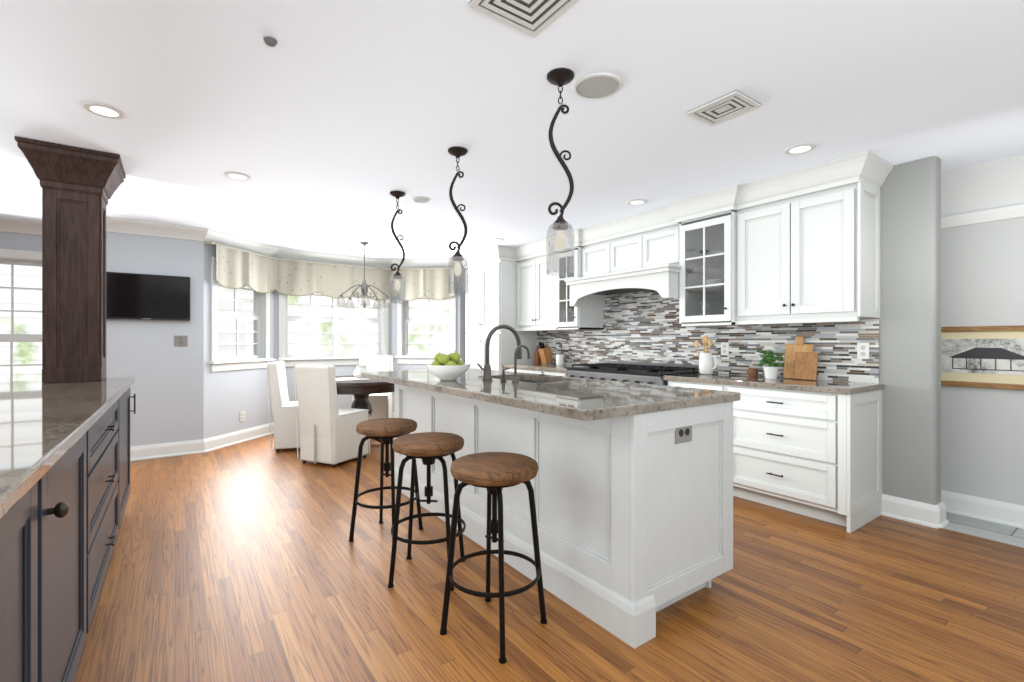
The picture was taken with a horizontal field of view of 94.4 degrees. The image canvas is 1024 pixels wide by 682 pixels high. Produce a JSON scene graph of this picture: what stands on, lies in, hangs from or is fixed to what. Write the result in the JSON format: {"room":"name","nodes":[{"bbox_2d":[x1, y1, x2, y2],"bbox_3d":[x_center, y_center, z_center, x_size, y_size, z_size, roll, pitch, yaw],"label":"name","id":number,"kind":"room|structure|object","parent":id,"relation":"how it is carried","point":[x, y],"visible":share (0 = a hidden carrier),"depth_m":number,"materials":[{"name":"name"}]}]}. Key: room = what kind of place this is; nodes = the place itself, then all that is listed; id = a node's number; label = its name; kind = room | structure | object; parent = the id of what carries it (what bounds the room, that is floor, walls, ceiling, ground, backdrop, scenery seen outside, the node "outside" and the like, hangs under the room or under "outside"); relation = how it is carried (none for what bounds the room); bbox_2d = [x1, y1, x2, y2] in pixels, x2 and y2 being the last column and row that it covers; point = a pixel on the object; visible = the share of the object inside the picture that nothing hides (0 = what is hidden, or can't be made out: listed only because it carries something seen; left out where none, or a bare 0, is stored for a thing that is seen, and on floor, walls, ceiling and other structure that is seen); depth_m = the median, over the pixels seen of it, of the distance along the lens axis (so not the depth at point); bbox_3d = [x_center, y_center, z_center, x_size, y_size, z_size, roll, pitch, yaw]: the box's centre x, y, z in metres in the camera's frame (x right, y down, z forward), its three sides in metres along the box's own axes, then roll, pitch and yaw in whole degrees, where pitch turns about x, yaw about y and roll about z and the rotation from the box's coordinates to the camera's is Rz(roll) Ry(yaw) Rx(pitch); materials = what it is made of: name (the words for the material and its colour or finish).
{"room":"kitchen","nodes":[
{"label":"kitchen","id":0,"kind":"room"},
{"bbox_2d":[0,0,1023,259],"bbox_3d":[-1.216,-1.250,1.712,9.400,0.100,10.600,0,0,-35],"label":"ceiling","id":1,"kind":"structure","parent":0,"point":[354,103],"depth_m":2.40,"materials":[{"name":"white paint"}]},
{"bbox_2d":[82,102,125,118],"bbox_3d":[-2.116,-1.197,2.459,0.178,0.006,0.168,0,0,41],"label":"recessed light","id":2,"kind":"object","parent":1,"relation":"in","point":[104,110],"depth_m":2.46,"materials":[{"name":"white plastic"}]},
{"bbox_2d":[224,172,250,180],"bbox_3d":[-1.994,-1.197,3.441,0.181,0.006,0.166,0,0,41],"label":"recessed light","id":3,"kind":"object","parent":1,"relation":"in","point":[232,175],"depth_m":3.45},
{"bbox_2d":[336,242,391,307],"bbox_3d":[-1.816,-0.800,5.760,0.628,0.800,0.648,0,0,-35],"label":"chandelier","id":4,"kind":"object","parent":1,"relation":"hanging from","point":[364,287],"visible":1,"depth_m":5.76,"materials":[{"name":"silver metal"}]},
{"bbox_2d":[389,191,405,303],"bbox_3d":[-0.928,-0.751,3.843,0.128,0.898,0.128,0,0,0],"label":"pendant light","id":5,"kind":"object","parent":1,"relation":"hanging from","point":[397,194],"visible":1,"depth_m":3.84,"materials":[{"name":"metal"}]},
{"bbox_2d":[448,146,467,292],"bbox_3d":[-0.342,-0.751,2.984,0.128,0.898,0.128,0,0,0],"label":"pendant light","id":6,"kind":"object","parent":1,"relation":"hanging from","point":[456,151],"visible":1,"depth_m":2.98,"materials":[{"name":"metal"}]},
{"bbox_2d":[490,238,503,241],"bbox_3d":[-0.181,-1.197,5.608,0.167,0.006,0.177,0,0,41],"label":"recessed light","id":7,"kind":"object","parent":1,"relation":"in","point":[494,239],"depth_m":5.63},
{"bbox_2d":[263,0,761,125],"bbox_3d":[0.152,-1.191,2.124,2.141,0.018,0.966,0,0,-35],"label":"vents","id":8,"kind":"object","parent":1,"relation":"in","point":[531,18],"depth_m":1.77,"materials":[{"name":"white metal"}]},
{"bbox_2d":[413,72,622,202],"bbox_3d":[-0.189,-1.194,3.092,0.265,0.011,2.320,0,0,-35],"label":"speakers","id":9,"kind":"object","parent":1,"relation":"in","point":[599,85],"depth_m":2.22,"materials":[{"name":"white plastic"}]},
{"bbox_2d":[546,68,574,274],"bbox_3d":[0.219,-0.751,2.143,0.128,0.898,0.128,0,0,0],"label":"pendant light","id":10,"kind":"object","parent":1,"relation":"hanging from","point":[559,77],"visible":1,"depth_m":2.14,"materials":[{"name":"metal"}]},
{"bbox_2d":[627,199,646,204],"bbox_3d":[1.075,-1.197,4.080,0.171,0.006,0.176,0,0,41],"label":"recessed light","id":11,"kind":"object","parent":1,"relation":"in","point":[636,201],"depth_m":4.09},
{"bbox_2d":[784,143,815,154],"bbox_3d":[1.795,-1.197,2.950,0.166,0.006,0.176,0,0,41],"label":"recessed light","id":12,"kind":"object","parent":1,"relation":"in","point":[805,147],"depth_m":2.95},
{"bbox_2d":[0,155,1023,505],"bbox_3d":[-1.135,0.000,1.555,9.250,2.400,10.150,0,0,-35],"label":"wall","id":13,"kind":"structure","parent":0,"point":[936,437],"depth_m":3.25,"materials":[{"name":"grey paint"}]},
{"bbox_2d":[106,272,189,320],"bbox_3d":[-3.704,-0.445,4.806,0.730,0.460,0.074,0,0,-35],"label":"screen","id":14,"kind":"object","parent":13,"relation":"attached to","point":[129,296],"visible":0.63,"depth_m":4.79,"materials":[{"name":"plastic"}]},
{"bbox_2d":[174,336,187,345],"bbox_3d":[-3.498,0.000,4.982,0.062,0.095,0.130,0,0,24],"label":"switch plates","id":15,"kind":"object","parent":13,"relation":"attached to","point":[180,340],"depth_m":5.00,"materials":[{"name":"plastic"}]},
{"bbox_2d":[0,248,455,380],"bbox_3d":[-3.234,-0.028,5.730,5.456,1.795,0.912,0,0,-35],"label":"window","id":16,"kind":"structure","parent":13,"relation":"in","point":[261,316],"depth_m":6.25,"materials":[{"name":"white wood"}]},
{"bbox_2d":[240,411,244,421],"bbox_3d":[-3.213,0.891,5.614,0.062,0.113,0.051,0,0,24],"label":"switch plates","id":17,"kind":"object","parent":13,"relation":"attached to","point":[242,414],"depth_m":5.65,"materials":[{"name":"plastic"}]},
{"bbox_2d":[204,242,453,300],"bbox_3d":[-2.241,-0.831,6.304,3.143,0.474,0.819,0,0,-35],"label":"valance","id":18,"kind":"object","parent":13,"relation":"attached to","point":[236,268],"visible":0.94,"depth_m":6.42,"materials":[{"name":"beige fabric"}]},
{"bbox_2d":[0,204,1023,268],"bbox_3d":[-1.135,-1.000,1.555,8.950,0.400,9.850,0,0,-35],"label":"crown molding","id":19,"kind":"structure","parent":13,"relation":"attached to","point":[118,225],"depth_m":4.97,"materials":[{"name":"white wood"}]},
{"bbox_2d":[130,412,1023,528],"bbox_3d":[-1.135,1.130,1.555,8.950,0.140,9.850,0,0,-35],"label":"baseboard","id":20,"kind":"structure","parent":13,"relation":"attached to","point":[929,515],"depth_m":3.25,"materials":[{"name":"white wood"}]},
{"bbox_2d":[941,325,1023,389],"bbox_3d":[3.186,0.107,3.172,0.029,0.415,0.640,0,0,-35],"label":"picture frame","id":21,"kind":"object","parent":13,"relation":"attached to","point":[971,356],"visible":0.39,"depth_m":3.19,"materials":[{"name":"beige wood"}]},
{"bbox_2d":[74,434,1023,681],"bbox_3d":[-1.216,1.238,1.712,9.400,0.084,10.600,0,0,-35],"label":"floor","id":22,"kind":"structure","parent":0,"point":[238,562],"depth_m":2.17,"materials":[{"name":"brown wood"}]},
{"bbox_2d":[0,136,135,681],"bbox_3d":[-1.827,0.001,1.572,0.722,2.398,4.140,0,0,-35],"label":"base cabinet","id":23,"kind":"object","parent":22,"relation":"on","point":[65,434],"visible":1,"depth_m":1.83,"materials":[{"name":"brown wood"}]},
{"bbox_2d":[267,359,299,451],"bbox_3d":[-2.423,0.705,5.368,0.556,0.990,0.462,0,0,-15],"label":"chair","id":24,"kind":"object","parent":22,"relation":"on","point":[283,410],"visible":0.66,"depth_m":5.12,"materials":[{"name":"white fabric"}]},
{"bbox_2d":[294,363,369,467],"bbox_3d":[-1.794,0.705,4.745,0.462,0.990,0.556,0,0,25],"label":"chair","id":25,"kind":"object","parent":22,"relation":"on","point":[328,432],"visible":1,"depth_m":4.54,"materials":[{"name":"white fabric"}]},
{"bbox_2d":[336,365,393,442],"bbox_3d":[-1.764,0.741,5.555,1.210,0.911,1.210,0,0,-35],"label":"dining table","id":26,"kind":"object","parent":22,"relation":"on","point":[357,386],"visible":0.43,"depth_m":5.17,"materials":[{"name":"brown wood"}]},
{"bbox_2d":[352,356,392,419],"bbox_3d":[-1.878,0.705,6.435,0.462,0.990,0.556,0,0,-7],"label":"chair","id":27,"kind":"object","parent":22,"relation":"on","point":[382,403],"visible":0.38,"depth_m":6.45,"materials":[{"name":"white fabric"}]},
{"bbox_2d":[349,418,422,548],"bbox_3d":[-0.773,0.851,2.935,0.384,0.699,0.384,0,0,20],"label":"stool","id":28,"kind":"object","parent":22,"relation":"on","point":[386,429],"visible":0.91,"depth_m":2.85,"materials":[{"name":"black metal"}]},
{"bbox_2d":[388,432,465,590],"bbox_3d":[-0.431,0.851,2.454,0.384,0.699,0.384,0,0,5],"label":"stool","id":29,"kind":"object","parent":22,"relation":"on","point":[429,447],"visible":0.89,"depth_m":2.35,"materials":[{"name":"black metal"}]},
{"bbox_2d":[440,452,546,663],"bbox_3d":[-0.073,0.851,1.984,0.384,0.699,0.384,0,0,35],"label":"stool","id":30,"kind":"object","parent":22,"relation":"on","point":[492,471],"visible":1,"depth_m":1.94,"materials":[{"name":"black metal"}]},
{"bbox_2d":[361,324,740,648],"bbox_3d":[-0.044,0.545,3.048,1.040,1.309,2.560,0,0,-35],"label":"kitchen island","id":31,"kind":"object","parent":22,"relation":"on","point":[632,485],"visible":0.9,"depth_m":2.17,"materials":[{"name":"wood"}]},
{"bbox_2d":[425,350,470,380],"bbox_3d":[-0.407,0.154,3.023,0.290,0.189,0.290,0,0,-35],"label":"fruit bowl","id":32,"kind":"object","parent":31,"relation":"on","point":[449,367],"visible":1,"depth_m":2.94,"materials":[{"name":"white ceramic"}]},
{"bbox_2d":[567,360,698,385],"bbox_3d":[1.149,0.710,4.718,0.622,0.980,1.200,0,0,-35],"label":"range cooker","id":33,"kind":"object","parent":22,"relation":"on","point":[623,371],"visible":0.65,"depth_m":4.54,"materials":[{"name":"metal"}]},
{"bbox_2d":[461,150,892,532],"bbox_3d":[0.928,0.001,4.984,0.708,2.399,4.790,0,0,-35],"label":"kitchen cabinets","id":34,"kind":"object","parent":22,"relation":"on","point":[765,264],"visible":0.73,"depth_m":3.65,"materials":[{"name":"wood"}]},
{"bbox_2d":[535,336,818,379],"bbox_3d":[1.264,0.122,4.855,0.267,0.343,3.330,0,0,-35],"label":"kitchen utensils","id":35,"kind":"object","parent":34,"relation":"in","point":[800,362],"depth_m":3.70,"materials":[{"name":"brown wood"}]},
{"label":"outside","id":36,"kind":"structure","parent":0,"visible":0},
{"bbox_2d":[0,264,448,381],"bbox_3d":[-6.082,-1.300,8.559,18.000,9.000,0.001,0,0,-35],"label":"window panes","id":37,"kind":"structure","parent":36,"point":[24,276],"depth_m":9.23,"materials":[{"name":"clear glass"}]}
]}

